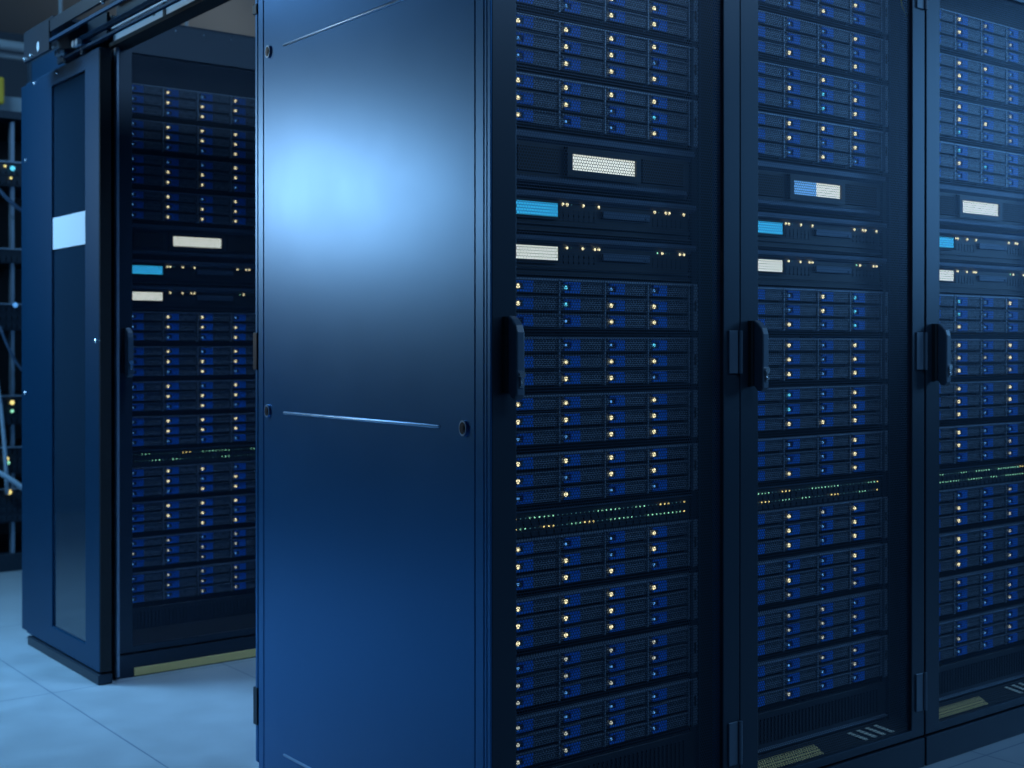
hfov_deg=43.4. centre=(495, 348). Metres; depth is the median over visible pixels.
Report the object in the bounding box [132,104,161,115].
tray
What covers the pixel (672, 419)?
tray
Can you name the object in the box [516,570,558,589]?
tray
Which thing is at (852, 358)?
tray
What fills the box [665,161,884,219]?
appliance
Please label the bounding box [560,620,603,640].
tray
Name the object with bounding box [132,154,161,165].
tray
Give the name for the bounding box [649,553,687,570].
tray
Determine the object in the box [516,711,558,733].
tray
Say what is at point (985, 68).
tray
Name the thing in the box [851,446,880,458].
tray
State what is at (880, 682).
panel
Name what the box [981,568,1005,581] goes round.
tray
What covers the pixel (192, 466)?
tray
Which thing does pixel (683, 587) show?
tray
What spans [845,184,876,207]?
grille
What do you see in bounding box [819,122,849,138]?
tray
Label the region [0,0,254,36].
ceiling
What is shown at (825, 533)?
tray
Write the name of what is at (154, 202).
tray
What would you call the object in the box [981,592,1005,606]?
tray
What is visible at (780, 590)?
tray
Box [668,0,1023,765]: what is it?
rack
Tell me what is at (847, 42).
tray
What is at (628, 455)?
tray
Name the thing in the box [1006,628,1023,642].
tray
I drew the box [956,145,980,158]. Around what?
tray
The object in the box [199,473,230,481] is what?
tray
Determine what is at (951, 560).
tray
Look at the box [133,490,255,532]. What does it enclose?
server
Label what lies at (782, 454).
tray
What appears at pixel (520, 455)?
tray
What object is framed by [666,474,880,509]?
switch
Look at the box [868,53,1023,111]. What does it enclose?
server
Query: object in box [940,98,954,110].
tray
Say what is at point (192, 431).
tray
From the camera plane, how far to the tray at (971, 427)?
3.01 m
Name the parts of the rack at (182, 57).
panel, door, corner trim, handle, handle, door, panel, panel, panel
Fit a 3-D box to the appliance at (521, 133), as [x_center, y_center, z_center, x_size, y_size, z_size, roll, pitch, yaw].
[0.019,-0.331,2.555,0.450,0.088,0.602,0,0,-37]
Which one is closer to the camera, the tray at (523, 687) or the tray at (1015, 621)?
the tray at (523, 687)
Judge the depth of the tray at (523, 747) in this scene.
2.22 m
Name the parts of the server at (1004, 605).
divider frame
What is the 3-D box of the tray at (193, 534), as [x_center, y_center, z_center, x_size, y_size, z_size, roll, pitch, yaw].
[-0.955,0.558,3.820,0.100,0.023,0.105,0,0,-37]
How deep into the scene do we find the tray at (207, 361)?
3.85 m
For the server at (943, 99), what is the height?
0.088 m
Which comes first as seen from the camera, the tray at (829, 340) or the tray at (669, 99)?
the tray at (669, 99)
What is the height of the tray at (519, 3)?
0.023 m
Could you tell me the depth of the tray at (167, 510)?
3.78 m
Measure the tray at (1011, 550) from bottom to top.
0.023 m
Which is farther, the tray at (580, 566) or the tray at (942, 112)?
the tray at (942, 112)
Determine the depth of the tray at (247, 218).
3.91 m
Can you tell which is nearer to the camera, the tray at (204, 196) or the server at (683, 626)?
the server at (683, 626)
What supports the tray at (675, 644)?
on the server at (683, 626)
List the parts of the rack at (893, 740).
door, handle, handle, door, panel, mounting rail, panel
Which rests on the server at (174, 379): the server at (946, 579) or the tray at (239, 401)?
the tray at (239, 401)
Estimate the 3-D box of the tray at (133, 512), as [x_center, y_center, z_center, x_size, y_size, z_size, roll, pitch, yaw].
[-1.040,0.486,3.754,0.100,0.023,0.105,0,0,-37]
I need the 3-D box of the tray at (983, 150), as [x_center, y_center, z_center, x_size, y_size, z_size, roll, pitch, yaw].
[1.162,-0.462,3.112,0.100,0.023,0.105,0,0,-37]
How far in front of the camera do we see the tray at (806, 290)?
2.65 m
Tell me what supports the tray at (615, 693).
on the server at (553, 738)
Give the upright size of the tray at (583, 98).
0.023 m
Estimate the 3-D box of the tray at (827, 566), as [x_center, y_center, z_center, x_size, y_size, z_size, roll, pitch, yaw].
[0.684,0.470,2.750,0.100,0.023,0.105,0,0,-37]
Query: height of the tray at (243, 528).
0.023 m
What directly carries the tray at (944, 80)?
on the server at (985, 68)
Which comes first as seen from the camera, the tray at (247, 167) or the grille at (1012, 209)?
the grille at (1012, 209)
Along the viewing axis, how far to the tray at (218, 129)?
3.84 m
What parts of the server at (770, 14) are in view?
divider frame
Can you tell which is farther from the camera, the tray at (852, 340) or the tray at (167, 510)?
the tray at (167, 510)
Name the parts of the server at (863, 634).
divider frame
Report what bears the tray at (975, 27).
on the server at (970, 19)
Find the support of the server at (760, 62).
in the rack at (893, 740)
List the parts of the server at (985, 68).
divider frame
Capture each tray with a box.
[0,96,20,111]
[132,84,161,95]
[132,94,161,105]
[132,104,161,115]
[132,119,161,129]
[132,130,161,140]
[132,140,161,150]
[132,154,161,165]
[132,165,162,175]
[132,175,162,185]
[132,190,162,199]
[132,200,162,209]
[132,210,161,220]
[132,312,162,319]
[132,322,162,330]
[132,382,162,390]
[132,392,162,400]
[132,402,162,410]
[133,333,162,340]
[133,368,162,375]
[133,417,162,425]
[133,427,162,435]
[133,437,162,445]
[133,467,162,476]
[133,477,162,486]
[133,487,162,496]
[133,502,162,511]
[133,512,162,521]
[133,522,162,531]
[133,536,162,546]
[133,546,162,556]
[133,556,162,567]
[133,571,162,581]
[133,581,162,592]
[133,591,162,602]
[134,347,162,354]
[134,357,162,365]
[164,88,196,99]
[164,98,196,109]
[164,108,196,119]
[164,123,196,134]
[164,133,196,143]
[164,143,196,153]
[164,158,196,168]
[164,168,196,178]
[164,178,196,187]
[164,192,196,202]
[164,202,196,212]
[164,213,196,222]
[164,313,196,320]
[164,323,196,330]
[164,333,196,340]
[164,347,196,354]
[164,357,196,364]
[164,367,196,374]
[164,381,196,389]
[164,391,196,399]
[164,402,196,409]
[164,416,196,424]
[164,426,196,434]
[164,435,196,444]
[164,465,196,474]
[164,475,196,484]
[164,485,196,494]
[164,499,196,508]
[164,509,196,518]
[164,519,196,528]
[164,533,196,543]
[164,543,196,553]
[164,553,196,563]
[164,567,196,578]
[164,577,196,588]
[164,587,196,598]
[198,92,229,103]
[198,102,229,113]
[198,112,229,123]
[198,126,229,137]
[198,137,229,147]
[198,146,229,157]
[198,161,229,171]
[199,171,229,180]
[199,181,229,190]
[199,195,229,204]
[199,205,229,214]
[199,215,229,224]
[199,313,229,320]
[199,323,229,330]
[199,333,229,340]
[199,347,229,354]
[199,357,229,364]
[199,367,230,374]
[199,381,229,388]
[199,391,230,398]
[199,400,229,408]
[199,414,230,422]
[199,424,229,432]
[199,434,229,442]
[199,463,230,471]
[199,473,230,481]
[199,482,230,491]
[199,497,230,505]
[199,506,230,515]
[199,516,230,525]
[199,530,230,539]
[199,539,230,549]
[199,549,230,559]
[199,564,230,574]
[199,573,230,584]
[199,583,230,593]
[232,96,254,107]
[232,106,254,116]
[232,116,254,126]
[232,130,254,140]
[232,140,254,150]
[232,150,254,159]
[232,164,254,173]
[232,174,254,183]
[232,183,254,192]
[232,197,254,206]
[232,207,254,216]
[232,217,254,225]
[232,314,255,321]
[232,323,255,330]
[232,333,252,340]
[232,347,252,354]
[232,357,252,364]
[232,367,255,373]
[232,380,255,387]
[232,390,255,397]
[232,400,255,407]
[232,413,255,421]
[232,423,255,431]
[232,433,255,440]
[232,461,255,469]
[232,471,255,479]
[232,480,255,489]
[232,494,255,503]
[232,504,255,512]
[232,513,255,522]
[232,527,255,536]
[232,537,255,546]
[232,546,255,556]
[232,561,255,570]
[232,570,255,580]
[232,580,255,589]
[516,0,557,10]
[516,13,558,34]
[516,30,558,52]
[516,48,558,68]
[516,73,558,93]
[516,90,558,109]
[516,108,558,126]
[516,278,558,292]
[516,296,558,309]
[516,313,558,326]
[516,396,558,410]
[516,413,558,427]
[516,430,558,444]
[516,454,558,469]
[516,471,558,486]
[516,487,558,504]
[516,537,558,554]
[516,554,558,572]
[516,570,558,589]
[516,595,558,614]
[516,611,558,631]
[516,628,558,649]
[516,653,558,673]
[516,669,558,691]
[516,686,558,707]
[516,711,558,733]
[516,727,558,749]
[516,743,558,767]
[524,338,558,350]
[524,355,558,368]
[524,372,558,385]
[559,0,603,20]
[559,56,603,76]
[560,22,603,44]
[560,39,603,60]
[560,80,603,100]
[560,97,603,116]
[560,114,603,132]
[560,280,603,294]
[560,297,603,310]
[560,314,603,327]
[560,338,603,350]
[560,355,603,367]
[560,371,603,384]
[560,395,603,408]
[560,411,603,424]
[560,427,603,442]
[560,451,603,466]
[560,467,603,483]
[560,483,603,499]
[560,532,603,549]
[560,548,603,565]
[560,564,603,583]
[560,588,603,607]
[560,604,603,623]
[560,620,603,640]
[560,644,603,664]
[560,660,603,681]
[560,676,603,698]
[560,701,603,722]
[560,716,603,739]
[560,732,603,756]
[579,0,603,4]
[606,0,647,13]
[606,8,647,29]
[606,31,647,51]
[606,48,647,68]
[606,64,647,84]
[606,88,647,106]
[606,104,647,122]
[606,120,647,138]
[606,282,646,295]
[606,298,646,311]
[606,315,646,327]
[606,338,646,350]
[606,354,646,366]
[606,370,646,383]
[606,393,646,406]
[606,409,646,422]
[606,425,646,439]
[606,448,646,462]
[606,464,646,479]
[606,480,646,495]
[606,527,646,543]
[606,542,646,559]
[606,558,646,576]
[606,582,646,599]
[606,597,646,616]
[606,613,646,632]
[606,636,646,655]
[606,651,646,672]
[606,668,646,688]
[606,691,646,711]
[606,706,646,728]
[606,722,646,744]
[647,72,687,91]
[648,17,687,37]
[649,1,688,22]
[649,40,687,59]
[649,56,687,75]
[649,95,687,113]
[649,111,687,128]
[649,126,687,143]
[649,284,687,297]
[649,300,687,312]
[649,316,687,328]
[649,339,687,350]
[649,354,687,366]
[649,370,687,382]
[649,392,687,405]
[649,407,687,420]
[649,423,687,436]
[649,445,687,459]
[649,461,687,475]
[649,476,687,491]
[649,522,687,538]
[649,537,687,553]
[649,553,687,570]
[649,575,687,592]
[649,590,687,608]
[649,605,687,624]
[649,628,687,647]
[649,643,687,663]
[649,659,687,678]
[649,682,687,701]
[649,696,687,717]
[649,712,687,733]
[653,0,687,6]
[758,0,783,7]
[758,10,783,28]
[758,26,783,42]
[758,40,783,57]
[758,62,783,78]
[758,76,783,92]
[758,91,783,107]
[758,112,783,127]
[758,127,783,142]
[758,142,783,156]
[758,288,783,300]
[758,303,782,314]
[758,318,782,329]
[758,389,782,400]
[758,403,782,415]
[758,418,783,430]
[758,439,783,451]
[758,453,783,466]
[758,468,783,480]
[758,511,783,524]
[758,525,782,538]
[758,539,782,553]
[758,560,782,574]
[758,575,782,589]
[758,589,782,604]
[758,610,782,625]
[758,624,782,640]
[758,639,782,655]
[758,660,782,676]
[758,674,782,691]
[758,688,782,706]
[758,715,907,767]
[768,339,783,349]
[768,354,783,364]
[768,368,783,379]
[783,96,817,112]
[784,0,817,15]
[785,17,817,35]
[785,31,817,50]
[785,46,817,64]
[785,67,817,84]
[785,81,817,98]
[785,117,817,133]
[785,131,817,147]
[785,146,817,161]
[785,289,817,301]
[785,304,817,315]
[785,318,817,329]
[785,339,817,349]
[785,353,817,364]
[785,368,816,378]
[785,388,817,399]
[785,402,817,413]
[785,416,817,428]
[785,437,816,449]
[785,451,817,463]
[785,465,817,478]
[785,507,816,520]
[785,520,816,535]
[785,535,816,549]
[785,555,816,570]
[785,569,816,585]
[785,583,816,599]
[785,604,816,620]
[785,617,816,634]
[785,631,816,648]
[785,652,816,670]
[785,666,816,684]
[785,680,816,699]
[818,5,849,23]
[818,102,849,118]
[818,672,849,690]
[819,0,849,9]
[819,25,849,43]
[819,39,849,56]
[819,53,849,70]
[819,74,849,90]
[819,88,849,104]
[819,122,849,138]
[819,136,849,152]
[819,151,849,165]
[819,291,849,302]
[819,305,849,315]
[819,319,849,329]
[819,339,849,349]
[819,353,849,363]
[819,367,849,377]
[819,387,849,398]
[819,401,849,412]
[819,414,849,426]
[819,434,849,446]
[819,448,849,460]
[819,462,849,475]
[819,503,849,516]
[819,516,849,530]
[819,530,849,544]
[819,550,849,564]
[819,564,849,579]
[819,577,849,593]
[819,598,849,613]
[819,611,849,627]
[819,625,849,641]
[819,645,849,661]
[819,658,849,676]
[850,13,880,30]
[851,0,880,17]
[851,33,880,50]
[851,46,880,63]
[851,60,880,77]
[851,80,880,96]
[851,94,880,110]
[851,108,880,123]
[851,128,880,142]
[851,141,880,156]
[851,155,880,169]
[851,292,880,303]
[851,306,880,316]
[851,320,880,330]
[851,339,880,349]
[851,353,880,363]
[851,366,880,377]
[851,386,880,396]
[851,399,880,410]
[851,413,880,424]
[851,432,880,444]
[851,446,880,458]
[851,459,880,471]
[851,499,880,512]
[851,512,879,525]
[851,526,880,540]
[851,545,879,559]
[851,559,880,573]
[851,572,880,587]
[851,592,880,607]
[851,605,880,621]
[851,618,879,634]
[851,638,880,654]
[851,651,879,668]
[851,664,880,682]
[860,0,880,4]
[939,295,954,305]
[939,308,954,318]
[939,321,954,330]
[939,384,954,393]
[939,396,954,406]
[939,409,953,419]
[939,427,954,437]
[939,440,953,450]
[939,453,953,463]
[939,490,954,501]
[939,503,953,513]
[939,515,954,527]
[939,534,953,545]
[939,546,953,558]
[939,559,953,571]
[939,578,953,590]
[939,590,953,602]
[939,603,953,615]
[939,622,953,634]
[939,634,953,646]
[939,646,953,660]
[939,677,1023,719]
[940,9,954,23]
[940,22,954,35]
[940,35,954,48]
[940,53,954,66]
[940,66,954,79]
[940,79,954,92]
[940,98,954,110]
[940,111,954,123]
[940,124,954,136]
[940,142,954,154]
[940,155,954,167]
[940,168,954,179]
[954,39,980,55]
[954,126,980,140]
[955,83,980,97]
[955,395,980,405]
[955,408,980,418]
[955,426,980,436]
[955,438,980,449]
[955,450,980,461]
[955,487,980,499]
[955,499,980,511]
[955,512,980,524]
[955,530,980,542]
[955,542,980,555]
[955,555,979,568]
[955,573,979,586]
[955,585,979,599]
[955,597,979,611]
[955,616,980,630]
[955,627,980,642]
[955,640,980,655]
[956,13,980,29]
[956,26,980,42]
[956,57,980,72]
[956,70,980,85]
[956,101,980,115]
[956,114,980,128]
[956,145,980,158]
[956,157,980,170]
[956,170,980,183]
[956,296,980,306]
[956,309,980,318]
[956,322,980,331]
[956,340,980,349]
[956,352,980,361]
[956,365,980,374]
[956,383,980,392]
[979,46,1005,61]
[981,550,1005,563]
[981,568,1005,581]
[981,580,1005,593]
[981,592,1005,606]
[981,610,1005,623]
[981,621,1005,636]
[981,634,1005,649]
[982,20,1005,36]
[982,33,1006,48]
[982,63,1005,78]
[982,76,1005,90]
[982,88,1005,102]
[982,107,1005,120]
[982,119,1005,132]
[982,131,1005,144]
[982,149,1005,162]
[982,161,1005,174]
[982,174,1005,186]
[982,297,1005,307]
[982,310,1005,319]
[982,322,1005,331]
[982,340,1005,349]
[982,352,1005,361]
[982,364,1005,373]
[982,382,1005,391]
[982,394,1005,404]
[982,406,1005,416]
[982,424,1005,434]
[982,436,1005,446]
[982,448,1005,459]
[982,484,1005,495]
[982,496,1005,508]
[982,509,1005,520]
[982,526,1005,538]
[982,538,1005,551]
[1004,52,1023,66]
[1006,616,1023,630]
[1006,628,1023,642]
[1007,27,1023,42]
[1007,39,1023,54]
[1007,69,1023,83]
[1007,82,1023,95]
[1007,94,1023,107]
[1007,112,1023,124]
[1007,123,1023,136]
[1007,136,1023,148]
[1007,153,1023,165]
[1007,165,1023,177]
[1007,178,1023,189]
[1007,298,1023,307]
[1007,310,1023,319]
[1007,322,1023,331]
[1007,340,1023,348]
[1007,352,1023,361]
[1007,364,1023,373]
[1007,381,1023,390]
[1007,393,1023,402]
[1007,405,1023,415]
[1007,422,1023,432]
[1007,434,1023,444]
[1007,446,1023,456]
[1007,482,1023,492]
[1007,493,1023,504]
[1007,505,1023,517]
[1007,523,1023,534]
[1007,534,1023,546]
[1007,546,1023,558]
[1007,564,1023,576]
[1007,575,1023,588]
[1007,588,1023,600]
[1007,606,1023,618]
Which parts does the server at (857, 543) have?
divider frame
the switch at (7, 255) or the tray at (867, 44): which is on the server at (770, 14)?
the tray at (867, 44)
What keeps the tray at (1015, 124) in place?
on the server at (943, 99)
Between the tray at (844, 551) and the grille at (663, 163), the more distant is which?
the tray at (844, 551)
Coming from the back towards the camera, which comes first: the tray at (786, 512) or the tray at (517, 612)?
the tray at (786, 512)
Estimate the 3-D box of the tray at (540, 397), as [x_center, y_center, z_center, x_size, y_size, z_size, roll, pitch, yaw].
[0.040,0.094,2.256,0.100,0.023,0.105,0,0,-37]
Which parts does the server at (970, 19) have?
divider frame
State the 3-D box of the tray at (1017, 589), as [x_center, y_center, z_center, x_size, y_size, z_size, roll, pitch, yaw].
[1.247,0.600,3.181,0.100,0.023,0.105,0,0,-37]
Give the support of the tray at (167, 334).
on the server at (163, 326)
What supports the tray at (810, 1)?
on the server at (764, 1)
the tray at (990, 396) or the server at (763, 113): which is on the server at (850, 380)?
the tray at (990, 396)
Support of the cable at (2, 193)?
attached to the switch at (10, 171)
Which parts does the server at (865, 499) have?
divider frame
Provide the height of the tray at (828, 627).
0.023 m
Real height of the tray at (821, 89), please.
0.023 m
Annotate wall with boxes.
[0,31,56,97]
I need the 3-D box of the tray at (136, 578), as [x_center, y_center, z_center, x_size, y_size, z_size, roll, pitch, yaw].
[-1.040,0.659,3.755,0.100,0.023,0.105,0,0,-37]
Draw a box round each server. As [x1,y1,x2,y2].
[132,83,254,131]
[132,118,254,164]
[132,154,254,197]
[132,189,254,229]
[132,259,255,288]
[132,285,255,312]
[132,311,255,341]
[132,376,255,411]
[133,346,255,376]
[133,409,255,447]
[133,459,255,497]
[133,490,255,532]
[133,522,255,567]
[133,555,255,603]
[516,0,697,43]
[516,12,697,96]
[516,72,697,149]
[516,189,695,243]
[516,234,695,282]
[516,277,697,332]
[516,387,697,446]
[516,440,697,505]
[516,519,697,590]
[516,569,697,649]
[516,622,697,707]
[516,675,697,767]
[524,337,697,387]
[555,287,887,333]
[581,382,887,431]
[641,428,887,482]
[665,212,886,255]
[666,250,886,290]
[669,541,887,604]
[671,587,887,655]
[674,61,887,128]
[675,111,887,173]
[675,633,887,706]
[678,10,887,81]
[683,497,887,554]
[758,0,887,35]
[768,294,1023,334]
[768,338,887,381]
[772,378,1023,420]
[835,419,1023,464]
[856,262,1023,296]
[858,229,1023,265]
[860,519,1023,571]
[862,559,1023,615]
[866,141,1023,193]
[866,600,1023,660]
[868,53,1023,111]
[868,97,1023,152]
[873,8,1023,70]
[877,480,1023,527]
[951,339,1023,376]
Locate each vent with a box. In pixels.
[758,745,823,767]
[939,696,987,718]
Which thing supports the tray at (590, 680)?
on the server at (683, 626)
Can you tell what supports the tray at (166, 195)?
on the server at (163, 209)
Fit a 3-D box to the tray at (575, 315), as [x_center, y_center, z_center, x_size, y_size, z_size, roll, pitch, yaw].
[0.125,-0.050,2.321,0.100,0.023,0.105,0,0,-37]
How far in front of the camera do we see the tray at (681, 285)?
2.42 m
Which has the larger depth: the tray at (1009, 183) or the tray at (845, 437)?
the tray at (1009, 183)
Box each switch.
[0,160,21,198]
[0,248,21,269]
[0,303,21,330]
[0,438,21,472]
[0,477,21,522]
[1,391,21,424]
[133,442,255,466]
[516,492,692,537]
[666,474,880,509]
[855,459,1023,488]
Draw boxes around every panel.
[133,593,255,629]
[133,613,255,644]
[548,731,693,767]
[758,681,885,752]
[939,644,1023,700]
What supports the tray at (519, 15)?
on the server at (519, 15)
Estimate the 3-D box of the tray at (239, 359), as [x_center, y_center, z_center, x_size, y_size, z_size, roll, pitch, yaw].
[-0.784,0.036,3.949,0.100,0.023,0.105,0,0,-37]
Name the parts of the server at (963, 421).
divider frame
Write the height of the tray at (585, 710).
0.023 m
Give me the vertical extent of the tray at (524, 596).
0.023 m
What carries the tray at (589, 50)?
on the server at (519, 15)
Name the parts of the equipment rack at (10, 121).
frame, mounting rail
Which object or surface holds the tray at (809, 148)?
on the server at (763, 113)
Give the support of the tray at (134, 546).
on the server at (241, 526)
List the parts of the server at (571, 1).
divider frame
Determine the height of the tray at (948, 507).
0.023 m
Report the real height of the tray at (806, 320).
0.023 m
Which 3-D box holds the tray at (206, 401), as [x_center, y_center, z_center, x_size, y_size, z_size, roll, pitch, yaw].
[-0.869,0.167,3.884,0.100,0.023,0.105,0,0,-37]
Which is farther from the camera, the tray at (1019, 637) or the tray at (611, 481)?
the tray at (1019, 637)
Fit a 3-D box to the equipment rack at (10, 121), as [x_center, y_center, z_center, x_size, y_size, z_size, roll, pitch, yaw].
[-2.188,-0.032,5.500,0.630,1.880,0.645,0,0,-37]
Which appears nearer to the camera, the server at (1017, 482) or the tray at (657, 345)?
the tray at (657, 345)
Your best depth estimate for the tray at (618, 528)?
2.35 m
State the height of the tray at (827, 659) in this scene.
0.023 m
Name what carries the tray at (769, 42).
on the server at (770, 14)
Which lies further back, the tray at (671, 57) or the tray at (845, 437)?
the tray at (845, 437)
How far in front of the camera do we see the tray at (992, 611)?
3.08 m
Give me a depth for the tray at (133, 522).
3.72 m
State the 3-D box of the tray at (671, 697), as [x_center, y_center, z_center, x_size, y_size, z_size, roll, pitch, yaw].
[0.295,0.674,2.454,0.100,0.023,0.105,0,0,-37]
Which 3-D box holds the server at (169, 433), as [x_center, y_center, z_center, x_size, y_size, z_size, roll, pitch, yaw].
[-1.059,0.239,4.054,0.468,0.088,0.605,0,0,-37]
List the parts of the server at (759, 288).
divider frame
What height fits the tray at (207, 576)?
0.023 m
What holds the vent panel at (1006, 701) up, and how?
on the rack at (963, 723)
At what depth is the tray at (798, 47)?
2.65 m
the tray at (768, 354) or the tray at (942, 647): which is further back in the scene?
the tray at (942, 647)
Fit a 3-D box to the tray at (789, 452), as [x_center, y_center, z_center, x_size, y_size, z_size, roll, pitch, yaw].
[0.599,0.224,2.684,0.100,0.023,0.105,0,0,-37]
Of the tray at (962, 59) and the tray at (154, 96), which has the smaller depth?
the tray at (962, 59)
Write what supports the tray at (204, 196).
on the server at (163, 209)
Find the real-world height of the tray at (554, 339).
0.023 m
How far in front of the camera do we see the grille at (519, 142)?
2.23 m
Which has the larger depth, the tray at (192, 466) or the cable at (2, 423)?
the cable at (2, 423)
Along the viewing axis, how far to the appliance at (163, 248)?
3.82 m
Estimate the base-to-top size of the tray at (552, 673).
0.023 m
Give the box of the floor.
[0,570,1023,767]
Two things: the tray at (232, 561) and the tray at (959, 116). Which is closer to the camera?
the tray at (959, 116)
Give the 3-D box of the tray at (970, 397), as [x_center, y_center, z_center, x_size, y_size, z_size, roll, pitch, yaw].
[1.077,0.121,3.049,0.100,0.023,0.105,0,0,-37]
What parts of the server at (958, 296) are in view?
divider frame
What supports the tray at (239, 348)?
on the server at (164, 350)
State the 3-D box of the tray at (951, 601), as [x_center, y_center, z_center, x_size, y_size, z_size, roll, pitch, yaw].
[0.991,0.571,2.985,0.100,0.023,0.105,0,0,-37]
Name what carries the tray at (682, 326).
on the server at (523, 278)
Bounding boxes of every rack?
[0,110,21,571]
[28,15,255,679]
[253,0,742,767]
[524,0,927,767]
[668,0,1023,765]
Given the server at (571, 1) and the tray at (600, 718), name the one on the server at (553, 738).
the tray at (600, 718)
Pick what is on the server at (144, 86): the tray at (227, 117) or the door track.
the tray at (227, 117)
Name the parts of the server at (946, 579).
divider frame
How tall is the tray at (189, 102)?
0.023 m
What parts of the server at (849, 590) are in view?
divider frame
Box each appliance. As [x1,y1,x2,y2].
[132,223,255,262]
[516,129,694,201]
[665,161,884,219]
[855,184,1023,233]
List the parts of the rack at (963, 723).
door, panel, handle, handle, door, panel, panel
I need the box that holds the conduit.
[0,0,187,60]
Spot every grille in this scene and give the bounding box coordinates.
[133,232,163,248]
[227,237,255,252]
[516,141,558,173]
[641,159,682,186]
[758,173,782,197]
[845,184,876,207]
[940,195,953,215]
[1003,203,1023,222]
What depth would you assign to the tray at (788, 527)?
2.65 m
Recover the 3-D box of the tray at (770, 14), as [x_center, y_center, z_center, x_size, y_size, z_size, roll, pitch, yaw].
[0.514,-0.663,2.616,0.100,0.023,0.105,0,0,-37]
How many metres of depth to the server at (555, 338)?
2.32 m
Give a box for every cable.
[0,188,21,212]
[0,326,21,370]
[0,390,8,493]
[0,470,21,490]
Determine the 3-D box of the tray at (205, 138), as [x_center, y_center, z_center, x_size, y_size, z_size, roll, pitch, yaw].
[-0.869,-0.618,3.881,0.100,0.023,0.105,0,0,-37]
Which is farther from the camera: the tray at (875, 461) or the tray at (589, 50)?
the tray at (875, 461)
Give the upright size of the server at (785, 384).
0.088 m
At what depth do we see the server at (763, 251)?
2.69 m
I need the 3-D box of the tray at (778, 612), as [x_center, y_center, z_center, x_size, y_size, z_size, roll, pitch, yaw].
[0.514,0.543,2.620,0.100,0.023,0.105,0,0,-37]
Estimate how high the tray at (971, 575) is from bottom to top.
0.023 m
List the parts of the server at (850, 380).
divider frame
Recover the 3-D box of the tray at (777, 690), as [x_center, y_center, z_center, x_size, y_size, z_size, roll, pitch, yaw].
[0.514,0.703,2.621,0.100,0.023,0.105,0,0,-37]
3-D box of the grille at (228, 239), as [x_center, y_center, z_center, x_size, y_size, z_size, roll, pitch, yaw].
[-0.767,-0.315,3.909,0.108,0.044,0.006,0,0,-37]
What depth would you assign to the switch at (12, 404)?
5.26 m
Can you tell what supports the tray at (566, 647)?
on the server at (683, 626)
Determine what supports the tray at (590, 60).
on the server at (519, 15)
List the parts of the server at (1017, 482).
divider frame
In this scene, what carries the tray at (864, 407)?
on the server at (785, 384)
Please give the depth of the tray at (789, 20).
2.64 m
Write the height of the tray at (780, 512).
0.023 m
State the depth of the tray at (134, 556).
3.72 m
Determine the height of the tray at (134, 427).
0.023 m
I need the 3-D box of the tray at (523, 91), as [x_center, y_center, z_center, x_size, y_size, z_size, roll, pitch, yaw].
[0.040,-0.429,2.254,0.100,0.023,0.105,0,0,-37]
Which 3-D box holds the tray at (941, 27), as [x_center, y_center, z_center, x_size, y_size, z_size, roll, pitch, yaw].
[0.991,-0.736,2.981,0.100,0.023,0.105,0,0,-37]
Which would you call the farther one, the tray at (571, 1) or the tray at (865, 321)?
the tray at (865, 321)
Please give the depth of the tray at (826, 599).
2.72 m
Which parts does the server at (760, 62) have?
divider frame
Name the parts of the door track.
plate, guide rail, guide rail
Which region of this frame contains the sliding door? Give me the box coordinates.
[21,47,111,684]
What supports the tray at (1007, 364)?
on the server at (997, 340)
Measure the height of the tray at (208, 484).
0.023 m
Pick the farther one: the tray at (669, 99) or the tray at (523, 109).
the tray at (669, 99)
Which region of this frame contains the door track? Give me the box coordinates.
[23,0,229,64]
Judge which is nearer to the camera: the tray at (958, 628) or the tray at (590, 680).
the tray at (590, 680)
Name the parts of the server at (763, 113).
divider frame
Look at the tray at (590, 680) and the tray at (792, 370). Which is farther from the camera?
the tray at (792, 370)
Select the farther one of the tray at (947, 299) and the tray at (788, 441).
the tray at (947, 299)
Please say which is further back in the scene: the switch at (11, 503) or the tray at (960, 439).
the switch at (11, 503)
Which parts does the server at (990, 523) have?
divider frame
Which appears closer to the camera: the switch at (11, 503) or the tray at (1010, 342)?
the tray at (1010, 342)
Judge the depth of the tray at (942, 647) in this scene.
2.96 m
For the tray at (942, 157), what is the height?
0.023 m
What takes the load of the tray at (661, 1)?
on the server at (571, 1)
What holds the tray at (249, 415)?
on the server at (169, 433)
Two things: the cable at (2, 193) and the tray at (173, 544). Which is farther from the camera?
the cable at (2, 193)
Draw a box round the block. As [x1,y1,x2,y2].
[0,77,3,104]
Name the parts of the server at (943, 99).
divider frame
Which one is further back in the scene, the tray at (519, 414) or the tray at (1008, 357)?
the tray at (1008, 357)
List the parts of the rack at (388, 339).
door, panel, door edge trim, handle, handle, door, panel, mounting rail, panel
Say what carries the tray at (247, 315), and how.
on the server at (163, 326)
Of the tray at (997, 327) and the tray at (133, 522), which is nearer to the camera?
the tray at (997, 327)
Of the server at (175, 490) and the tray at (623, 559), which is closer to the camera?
the tray at (623, 559)
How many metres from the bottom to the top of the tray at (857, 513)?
0.023 m
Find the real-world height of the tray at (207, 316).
0.023 m
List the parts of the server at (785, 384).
divider frame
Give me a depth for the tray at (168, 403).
3.78 m
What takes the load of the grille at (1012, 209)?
attached to the appliance at (997, 204)
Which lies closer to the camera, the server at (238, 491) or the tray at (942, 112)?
the tray at (942, 112)
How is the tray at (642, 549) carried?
on the server at (696, 520)
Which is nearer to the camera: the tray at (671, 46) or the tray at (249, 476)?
the tray at (671, 46)
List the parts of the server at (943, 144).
divider frame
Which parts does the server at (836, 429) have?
divider frame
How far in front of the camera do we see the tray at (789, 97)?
2.65 m
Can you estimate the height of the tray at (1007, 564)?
0.023 m
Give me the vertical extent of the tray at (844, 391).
0.023 m
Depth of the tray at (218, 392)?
3.85 m
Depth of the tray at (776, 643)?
2.59 m
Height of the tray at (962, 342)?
0.023 m

